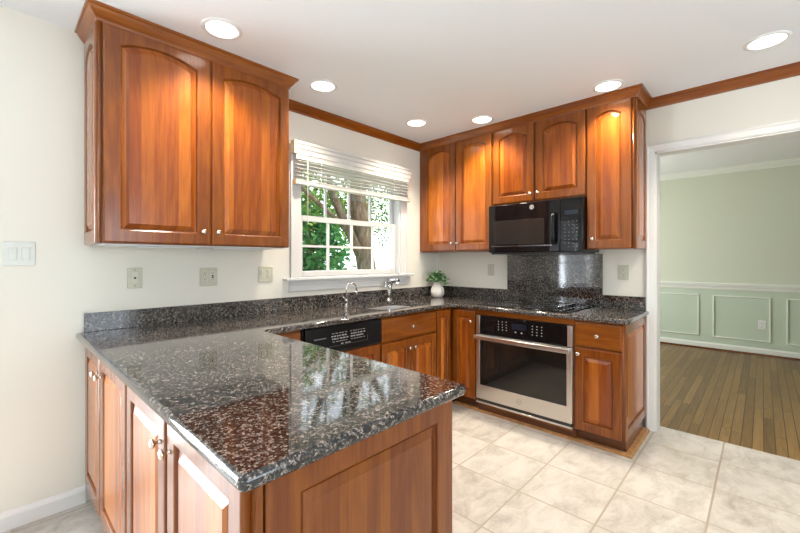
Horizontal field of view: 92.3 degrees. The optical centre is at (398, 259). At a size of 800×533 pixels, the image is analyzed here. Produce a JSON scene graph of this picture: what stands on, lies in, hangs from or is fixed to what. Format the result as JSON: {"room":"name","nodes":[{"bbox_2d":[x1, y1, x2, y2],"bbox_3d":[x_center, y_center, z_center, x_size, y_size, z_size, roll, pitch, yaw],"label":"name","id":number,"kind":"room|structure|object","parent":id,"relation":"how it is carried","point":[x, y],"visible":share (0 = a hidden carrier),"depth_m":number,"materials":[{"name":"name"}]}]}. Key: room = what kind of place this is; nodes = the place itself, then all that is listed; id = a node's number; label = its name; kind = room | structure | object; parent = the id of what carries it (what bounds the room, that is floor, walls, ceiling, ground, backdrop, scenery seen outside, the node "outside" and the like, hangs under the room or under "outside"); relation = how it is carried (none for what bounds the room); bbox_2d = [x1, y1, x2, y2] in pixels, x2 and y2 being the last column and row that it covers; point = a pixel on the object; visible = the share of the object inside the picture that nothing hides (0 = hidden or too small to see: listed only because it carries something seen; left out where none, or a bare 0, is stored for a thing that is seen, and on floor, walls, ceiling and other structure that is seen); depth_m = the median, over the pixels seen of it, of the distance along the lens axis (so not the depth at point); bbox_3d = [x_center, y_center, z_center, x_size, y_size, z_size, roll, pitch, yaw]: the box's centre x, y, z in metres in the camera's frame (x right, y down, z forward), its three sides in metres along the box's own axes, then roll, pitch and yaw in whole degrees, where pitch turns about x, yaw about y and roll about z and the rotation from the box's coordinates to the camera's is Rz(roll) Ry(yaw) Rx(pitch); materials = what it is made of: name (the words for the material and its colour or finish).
{"room":"kitchen","nodes":[
{"label":"kitchen","id":0,"kind":"room"},
{"bbox_2d":[0,6,438,512],"bbox_3d":[-1.857,0.042,2.000,0.140,2.524,6.700,0,0,43],"label":"wall","id":1,"kind":"structure","parent":0,"point":[43,306],"depth_m":1.99,"materials":[{"name":"beige paint"}]},
{"bbox_2d":[2,241,34,265],"bbox_3d":[-1.860,-0.030,1.886,0.014,0.118,0.116,0,0,43],"label":"light switch","id":2,"kind":"object","parent":1,"relation":"attached to","point":[13,253],"visible":1,"depth_m":1.89,"materials":[{"name":"white plastic"}]},
{"bbox_2d":[0,485,85,532],"bbox_3d":[-1.811,1.260,1.935,0.016,0.088,0.370,0,0,43],"label":"baseboard","id":3,"kind":"structure","parent":1,"relation":"attached to","point":[11,519],"depth_m":1.94,"materials":[{"name":"white paint"}]},
{"bbox_2d":[127,268,141,287],"bbox_3d":[-1.528,0.106,2.232,0.018,0.118,0.074,0,0,43],"label":"cable plate","id":4,"kind":"object","parent":1,"relation":"attached to","point":[134,275],"visible":1,"depth_m":2.23,"materials":[{"name":"beige plastic"}]},
{"bbox_2d":[74,0,298,249],"bbox_3d":[-1.196,-0.646,2.320,0.379,1.147,1.125,0,0,43],"label":"upper cabinet","id":5,"kind":"object","parent":1,"relation":"attached to","point":[186,138],"visible":1,"depth_m":2.09,"materials":[{"name":"brown wood"}]},
{"bbox_2d":[134,246,195,248],"bbox_3d":[-1.333,-0.069,2.205,0.060,0.008,0.300,0,0,43],"label":"light","id":6,"kind":"object","parent":5,"relation":"attached to","point":[135,246],"visible":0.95,"depth_m":2.19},
{"bbox_2d":[210,248,258,249],"bbox_3d":[-1.057,-0.069,2.495,0.060,0.008,0.300,0,0,43],"label":"light","id":7,"kind":"object","parent":5,"relation":"attached to","point":[210,248],"visible":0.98,"depth_m":2.44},
{"bbox_2d":[200,267,216,285],"bbox_3d":[-1.249,0.111,2.534,0.009,0.122,0.112,0,0,43],"label":"outlet","id":8,"kind":"object","parent":1,"relation":"attached to","point":[208,275],"visible":1,"depth_m":2.53,"materials":[{"name":"beige plastic"}]},
{"bbox_2d":[202,271,207,281],"bbox_3d":[-1.264,0.111,2.515,0.003,0.072,0.033,0,0,43],"label":"receptacle","id":9,"kind":"object","parent":8,"relation":"attached to","point":[204,273],"depth_m":2.51,"materials":[{"name":"beige plastic"}]},
{"bbox_2d":[210,271,214,281],"bbox_3d":[-1.231,0.111,2.550,0.003,0.066,0.033,0,0,43],"label":"receptacle","id":10,"kind":"object","parent":8,"relation":"attached to","point":[212,273],"depth_m":2.55,"materials":[{"name":"beige plastic"}]},
{"bbox_2d":[84,286,431,331],"bbox_3d":[-0.611,0.339,3.197,0.020,0.102,3.125,0,0,43],"label":"backsplash","id":11,"kind":"structure","parent":1,"relation":"attached to","point":[109,320],"depth_m":2.60,"materials":[{"name":"stone"}]},
{"bbox_2d":[258,266,272,281],"bbox_3d":[-0.972,0.105,2.823,0.014,0.116,0.112,0,0,43],"label":"light switch","id":12,"kind":"object","parent":1,"relation":"attached to","point":[265,273],"visible":1,"depth_m":2.82,"materials":[{"name":"beige plastic"}]},
{"bbox_2d":[283,144,413,292],"bbox_3d":[-0.409,-0.322,3.483,0.202,1.148,1.455,0,0,43],"label":"window","id":13,"kind":"structure","parent":1,"relation":"in","point":[327,279],"depth_m":3.42,"materials":[{"name":"white paint"}]},
{"bbox_2d":[291,139,411,223],"bbox_3d":[-0.343,-0.595,3.409,0.070,0.637,1.338,0,0,43],"label":"window blind","id":14,"kind":"object","parent":13,"relation":"attached to","point":[303,152],"visible":1,"depth_m":3.29,"materials":[{"name":"white plastic"}]},
{"bbox_2d":[289,99,419,151],"bbox_3d":[-0.360,-1.185,3.443,0.050,0.069,1.751,0,0,43],"label":"trim","id":15,"kind":"structure","parent":1,"relation":"attached to","point":[294,106],"depth_m":3.37,"materials":[{"name":"brown wood"}]},
{"bbox_2d":[0,0,799,142],"bbox_3d":[0.189,-1.295,0.060,5.780,0.150,6.700,0,0,43],"label":"ceiling","id":16,"kind":"structure","parent":0,"point":[445,64],"depth_m":2.18,"materials":[{"name":"white paint"}]},
{"bbox_2d":[201,17,241,39],"bbox_3d":[-0.932,-1.216,2.032,0.200,0.007,0.200,0,0,43],"label":"recessed light","id":17,"kind":"object","parent":16,"relation":"in","point":[220,28],"visible":1,"depth_m":2.02,"materials":[{"name":"white"}]},
{"bbox_2d":[308,79,336,92],"bbox_3d":[-0.529,-1.216,2.697,0.200,0.007,0.200,0,0,43],"label":"recessed light","id":18,"kind":"object","parent":16,"relation":"in","point":[319,85],"visible":1,"depth_m":2.69,"materials":[{"name":"white"}]},
{"bbox_2d":[405,119,427,126],"bbox_3d":[0.163,-1.216,3.427,0.200,0.007,0.200,0,0,43],"label":"recessed light","id":19,"kind":"object","parent":16,"relation":"in","point":[413,122],"visible":1,"depth_m":3.42,"materials":[{"name":"white"}]},
{"bbox_2d":[470,115,493,123],"bbox_3d":[0.728,-1.216,3.343,0.200,0.007,0.200,0,0,43],"label":"recessed light","id":20,"kind":"object","parent":16,"relation":"in","point":[482,119],"visible":1,"depth_m":3.33,"materials":[{"name":"white"}]},
{"bbox_2d":[592,79,623,92],"bbox_3d":[1.472,-1.216,2.699,0.200,0.007,0.200,0,0,43],"label":"recessed light","id":21,"kind":"object","parent":16,"relation":"in","point":[614,84],"visible":1,"depth_m":2.69,"materials":[{"name":"white"}]},
{"bbox_2d":[743,30,792,50],"bbox_3d":[2.056,-1.216,2.143,0.200,0.007,0.200,0,0,43],"label":"recessed light","id":22,"kind":"object","parent":16,"relation":"in","point":[765,41],"visible":1,"depth_m":2.13,"materials":[{"name":"white"}]},
{"bbox_2d":[2,343,799,532],"bbox_3d":[1.508,1.354,1.525,5.880,0.100,10.640,0,0,43],"label":"floor","id":23,"kind":"structure","parent":0,"point":[508,476],"depth_m":2.40,"materials":[{"name":"tile"}]},
{"bbox_2d":[85,347,126,532],"bbox_3d":[-1.127,0.864,1.980,0.927,0.881,0.704,0,0,43],"label":"base cabinet","id":24,"kind":"object","parent":23,"relation":"on","point":[105,393],"visible":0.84,"depth_m":1.69,"materials":[{"name":"brown wood"}]},
{"bbox_2d":[76,295,648,492],"bbox_3d":[0.104,0.406,2.496,2.024,0.032,3.159,0,0,43],"label":"countertop","id":25,"kind":"structure","parent":24,"relation":"on","point":[261,406],"depth_m":1.21,"materials":[{"name":"stone"}]},
{"bbox_2d":[343,283,357,307],"bbox_3d":[-0.399,0.289,3.172,0.142,0.202,0.040,0,0,-33],"label":"filter faucet","id":26,"kind":"object","parent":25,"relation":"on","point":[346,299],"visible":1,"depth_m":3.15,"materials":[{"name":"silver metal"}]},
{"bbox_2d":[367,306,409,309],"bbox_3d":[-0.077,0.518,3.283,0.408,0.188,0.560,0,0,43],"label":"sink","id":27,"kind":"object","parent":25,"relation":"in","point":[381,307],"visible":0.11,"depth_m":3.52,"materials":[{"name":"silver metal"}]},
{"bbox_2d":[384,278,399,300],"bbox_3d":[-0.063,0.281,3.594,0.150,0.216,0.082,0,0,43],"label":"kitchen faucet","id":28,"kind":"object","parent":25,"relation":"on","point":[389,282],"visible":1,"depth_m":3.60,"materials":[{"name":"silver metal"}]},
{"bbox_2d":[426,270,449,296],"bbox_3d":[0.426,0.248,4.017,0.225,0.283,0.245,0,0,-29],"label":"potted plant","id":29,"kind":"object","parent":25,"relation":"on","point":[437,290],"visible":1,"depth_m":3.98,"materials":[{"name":"green plant"}]},
{"bbox_2d":[477,300,590,312],"bbox_3d":[1.136,0.373,3.248,0.770,0.034,0.510,0,0,43],"label":"cooktop","id":30,"kind":"object","parent":25,"relation":"in","point":[551,307],"visible":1,"depth_m":3.15,"materials":[{"name":"black glass"}]},
{"bbox_2d":[276,330,300,340],"bbox_3d":[-0.893,0.864,2.437,0.650,0.881,0.276,0,0,43],"label":"base cabinet","id":31,"kind":"object","parent":23,"relation":"on","point":[296,335],"visible":0.02,"depth_m":2.30,"materials":[{"name":"brown wood"}]},
{"bbox_2d":[127,386,451,532],"bbox_3d":[-0.427,0.864,1.319,0.998,0.881,0.708,0,0,43],"label":"base cabinet","id":32,"kind":"object","parent":23,"relation":"on","point":[397,479],"visible":0.59,"depth_m":1.02,"materials":[{"name":"brown wood"}]},
{"bbox_2d":[300,318,380,361],"bbox_3d":[-0.567,0.866,2.781,0.610,0.876,0.662,0,0,43],"label":"dishwasher","id":33,"kind":"object","parent":23,"relation":"on","point":[358,338],"visible":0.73,"depth_m":2.61,"materials":[{"name":"black plastic"}]},
{"bbox_2d":[379,310,435,376],"bbox_3d":[-0.109,0.864,3.264,0.650,0.881,0.666,0,0,43],"label":"base cabinet","id":34,"kind":"object","parent":23,"relation":"on","point":[408,341],"visible":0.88,"depth_m":3.06,"materials":[{"name":"brown wood"}]},
{"bbox_2d":[435,307,478,406],"bbox_3d":[0.485,0.864,3.735,0.868,0.881,0.833,0,0,43],"label":"base cabinet","id":35,"kind":"object","parent":23,"relation":"on","point":[455,331],"visible":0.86,"depth_m":3.37,"materials":[{"name":"brown wood"}]},
{"bbox_2d":[477,310,577,437],"bbox_3d":[1.173,0.864,3.240,0.809,0.881,0.600,0,0,43],"label":"base cabinet","id":36,"kind":"object","parent":23,"relation":"on","point":[573,432],"visible":0.19,"depth_m":2.94,"materials":[{"name":"brown wood"}]},
{"bbox_2d":[474,315,573,428],"bbox_3d":[1.123,0.839,3.183,0.787,0.734,0.612,0,0,43],"label":"oven","id":37,"kind":"object","parent":36,"relation":"in","point":[524,367],"visible":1,"depth_m":2.96,"materials":[{"name":"silver metal"}]},
{"bbox_2d":[454,400,649,458],"bbox_3d":[1.207,1.294,3.203,1.414,0.020,0.557,0,0,43],"label":"trim","id":38,"kind":"structure","parent":36,"relation":"attached to","point":[641,437],"depth_m":2.78,"materials":[{"name":"brown wood"}]},
{"bbox_2d":[575,316,645,451],"bbox_3d":[1.567,0.864,2.833,0.322,0.881,0.650,0,0,43],"label":"base cabinet","id":39,"kind":"object","parent":23,"relation":"on","point":[610,358],"visible":0.91,"depth_m":2.63,"materials":[{"name":"brown wood"}]},
{"bbox_2d":[439,75,799,427],"bbox_3d":[2.473,-0.071,2.470,5.780,2.750,0.060,0,0,43],"label":"wall","id":40,"kind":"structure","parent":0,"point":[777,101],"depth_m":2.84,"materials":[{"name":"beige paint"}]},
{"bbox_2d":[420,133,492,252],"bbox_3d":[0.642,-0.632,3.902,0.870,1.115,0.378,0,0,43],"label":"upper cabinet","id":41,"kind":"object","parent":40,"relation":"attached to","point":[456,179],"visible":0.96,"depth_m":3.75,"materials":[{"name":"brown wood"}]},
{"bbox_2d":[420,83,651,151],"bbox_3d":[1.070,-1.185,3.496,2.052,0.069,0.380,0,0,43],"label":"crown molding","id":42,"kind":"structure","parent":41,"relation":"attached to","point":[639,91],"depth_m":3.10,"materials":[{"name":"brown wood"}]},
{"bbox_2d":[443,286,506,299],"bbox_3d":[0.765,0.339,4.032,0.830,0.102,0.020,0,0,43],"label":"backsplash","id":43,"kind":"structure","parent":40,"relation":"attached to","point":[491,293],"depth_m":3.98,"materials":[{"name":"stone"}]},
{"bbox_2d":[488,264,493,275],"bbox_3d":[0.934,0.101,3.881,0.072,0.116,0.009,0,0,43],"label":"outlet","id":44,"kind":"object","parent":40,"relation":"attached to","point":[490,266],"visible":1,"depth_m":3.88,"materials":[{"name":"beige plastic"}]},
{"bbox_2d":[493,109,586,205],"bbox_3d":[1.250,-0.838,3.325,0.800,0.704,0.378,0,0,43],"label":"upper cabinet","id":45,"kind":"object","parent":40,"relation":"attached to","point":[546,159],"visible":0.94,"depth_m":3.17,"materials":[{"name":"brown wood"}]},
{"bbox_2d":[489,197,598,254],"bbox_3d":[1.220,-0.262,3.289,0.797,0.429,0.471,0,0,43],"label":"microwave","id":46,"kind":"object","parent":45,"relation":"attached to","point":[556,226],"visible":1,"depth_m":3.11,"materials":[{"name":"black metal"}]},
{"bbox_2d":[507,254,602,306],"bbox_3d":[1.374,0.172,3.455,0.846,0.436,0.020,0,0,43],"label":"backsplash","id":47,"kind":"structure","parent":40,"relation":"attached to","point":[577,279],"depth_m":3.41,"materials":[{"name":"stone"}]},
{"bbox_2d":[587,97,645,249],"bbox_3d":[1.662,-0.635,2.935,0.329,1.109,0.378,0,0,43],"label":"upper cabinet","id":48,"kind":"object","parent":40,"relation":"attached to","point":[616,131],"visible":0.99,"depth_m":2.81,"materials":[{"name":"brown wood"}]},
{"bbox_2d":[618,265,628,279],"bbox_3d":[1.794,0.101,3.066,0.074,0.118,0.009,0,0,43],"label":"outlet","id":49,"kind":"object","parent":40,"relation":"attached to","point":[623,270],"visible":1,"depth_m":3.06,"materials":[{"name":"beige plastic"}]},
{"bbox_2d":[621,268,624,276],"bbox_3d":[1.792,0.101,3.064,0.033,0.072,0.003,0,0,43],"label":"receptacle","id":50,"kind":"object","parent":49,"relation":"attached to","point":[622,269],"depth_m":3.06,"materials":[{"name":"beige plastic"}]},
{"bbox_2d":[602,295,645,310],"bbox_3d":[1.792,0.339,3.059,0.304,0.102,0.020,0,0,43],"label":"backsplash","id":51,"kind":"structure","parent":40,"relation":"attached to","point":[608,301],"depth_m":3.04,"materials":[{"name":"stone"}]},
{"bbox_2d":[646,119,799,431],"bbox_3d":[2.553,0.215,2.423,1.672,2.178,0.149,0,0,43],"label":"door frame","id":52,"kind":"structure","parent":40,"relation":"in","point":[790,128],"depth_m":2.92,"materials":[{"name":"white paint"}]},
{"bbox_2d":[647,61,799,109],"bbox_3d":[3.162,-1.185,1.741,3.497,0.069,0.050,0,0,43],"label":"trim","id":53,"kind":"structure","parent":40,"relation":"attached to","point":[793,69],"depth_m":2.61,"materials":[{"name":"brown wood"}]},
{"bbox_2d":[660,165,799,352],"bbox_3d":[5.037,-0.006,5.248,5.880,2.620,0.120,0,0,43],"label":"wall","id":54,"kind":"structure","parent":0,"point":[743,227],"depth_m":5.45,"materials":[{"name":"green paint"}]},
{"bbox_2d":[660,293,698,334],"bbox_3d":[4.145,0.817,6.001,0.870,0.605,0.014,0,0,43],"label":"trim","id":55,"kind":"structure","parent":54,"relation":"attached to","point":[660,293],"depth_m":5.77,"materials":[{"name":"white paint"}]},
{"bbox_2d":[660,281,799,292],"bbox_3d":[4.984,0.380,5.193,5.600,0.092,0.032,0,0,43],"label":"trim","id":56,"kind":"structure","parent":54,"relation":"attached to","point":[700,285],"depth_m":5.43,"materials":[{"name":"white paint"}]},
{"bbox_2d":[660,158,799,180],"bbox_3d":[4.971,-1.276,5.179,5.600,0.080,0.070,0,0,43],"label":"trim","id":57,"kind":"structure","parent":54,"relation":"attached to","point":[794,161],"depth_m":5.41,"materials":[{"name":"white paint"}]},
{"bbox_2d":[660,337,799,358],"bbox_3d":[4.989,1.256,5.198,5.600,0.095,0.018,0,0,43],"label":"baseboard","id":58,"kind":"structure","parent":54,"relation":"attached to","point":[662,339],"depth_m":5.43,"materials":[{"name":"white paint"}]},
{"bbox_2d":[660,342,799,360],"bbox_3d":[4.978,1.292,5.186,5.600,0.024,0.016,0,0,43],"label":"trim","id":59,"kind":"structure","parent":54,"relation":"attached to","point":[660,342],"depth_m":5.42,"materials":[{"name":"white wood"}]},
{"bbox_2d":[713,295,770,342],"bbox_3d":[4.796,0.817,5.384,0.605,0.605,0.014,0,0,43],"label":"trim","id":60,"kind":"structure","parent":54,"relation":"attached to","point":[713,295],"depth_m":5.29,"materials":[{"name":"white paint"}]},
{"bbox_2d":[758,320,765,329],"bbox_3d":[4.955,0.889,5.237,0.076,0.122,0.009,0,0,43],"label":"outlet","id":61,"kind":"object","parent":54,"relation":"attached to","point":[761,324],"visible":1,"depth_m":5.23,"materials":[{"name":"white paint"}]},
{"bbox_2d":[787,299,799,345],"bbox_3d":[5.366,0.817,4.844,0.665,0.605,0.014,0,0,43],"label":"trim","id":62,"kind":"structure","parent":54,"relation":"attached to","point":[787,299],"depth_m":5.06,"materials":[{"name":"white paint"}]},
{"bbox_2d":[660,135,799,174],"bbox_3d":[3.812,-1.381,3.956,5.880,0.130,3.940,0,0,43],"label":"ceiling","id":63,"kind":"structure","parent":0,"point":[787,147],"depth_m":4.90,"materials":[{"name":"white paint"}]},
{"label":"outside","id":64,"kind":"structure","parent":0,"visible":0},
{"bbox_3d":[-7.753,1.604,17.630,29.800,0.100,36.000,0,0,43],"label":"ground","id":65,"kind":"structure","parent":64,"visible":0},
{"bbox_2d":[301,195,349,270],"bbox_3d":[-3.146,-0.273,9.249,1.531,3.798,5.094,0,0,43],"label":"shrub","id":66,"kind":"object","parent":65,"relation":"on","point":[309,237],"visible":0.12,"depth_m":9.96,"materials":[{"name":"green plant"}]},
{"bbox_2d":[301,171,349,269],"bbox_3d":[-3.701,-0.944,11.586,1.775,5.065,6.026,0,0,45],"label":"shrub","id":67,"kind":"object","parent":65,"relation":"on","point":[317,189],"visible":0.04,"depth_m":12.70,"materials":[{"name":"green plant"}]},
{"bbox_2d":[301,172,387,269],"bbox_3d":[-1.332,-1.975,8.493,1.680,7.276,5.985,0,0,43],"label":"tree","id":68,"kind":"object","parent":65,"relation":"on","point":[358,204],"visible":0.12,"depth_m":8.55,"materials":[{"name":"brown plant"}]},
{"bbox_2d":[330,178,389,267],"bbox_3d":[-1.382,-1.619,17.432,1.758,6.458,4.818,0,0,43],"label":"tree","id":69,"kind":"object","parent":65,"relation":"on","point":[345,197],"visible":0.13,"depth_m":17.72,"materials":[{"name":"green plant"}]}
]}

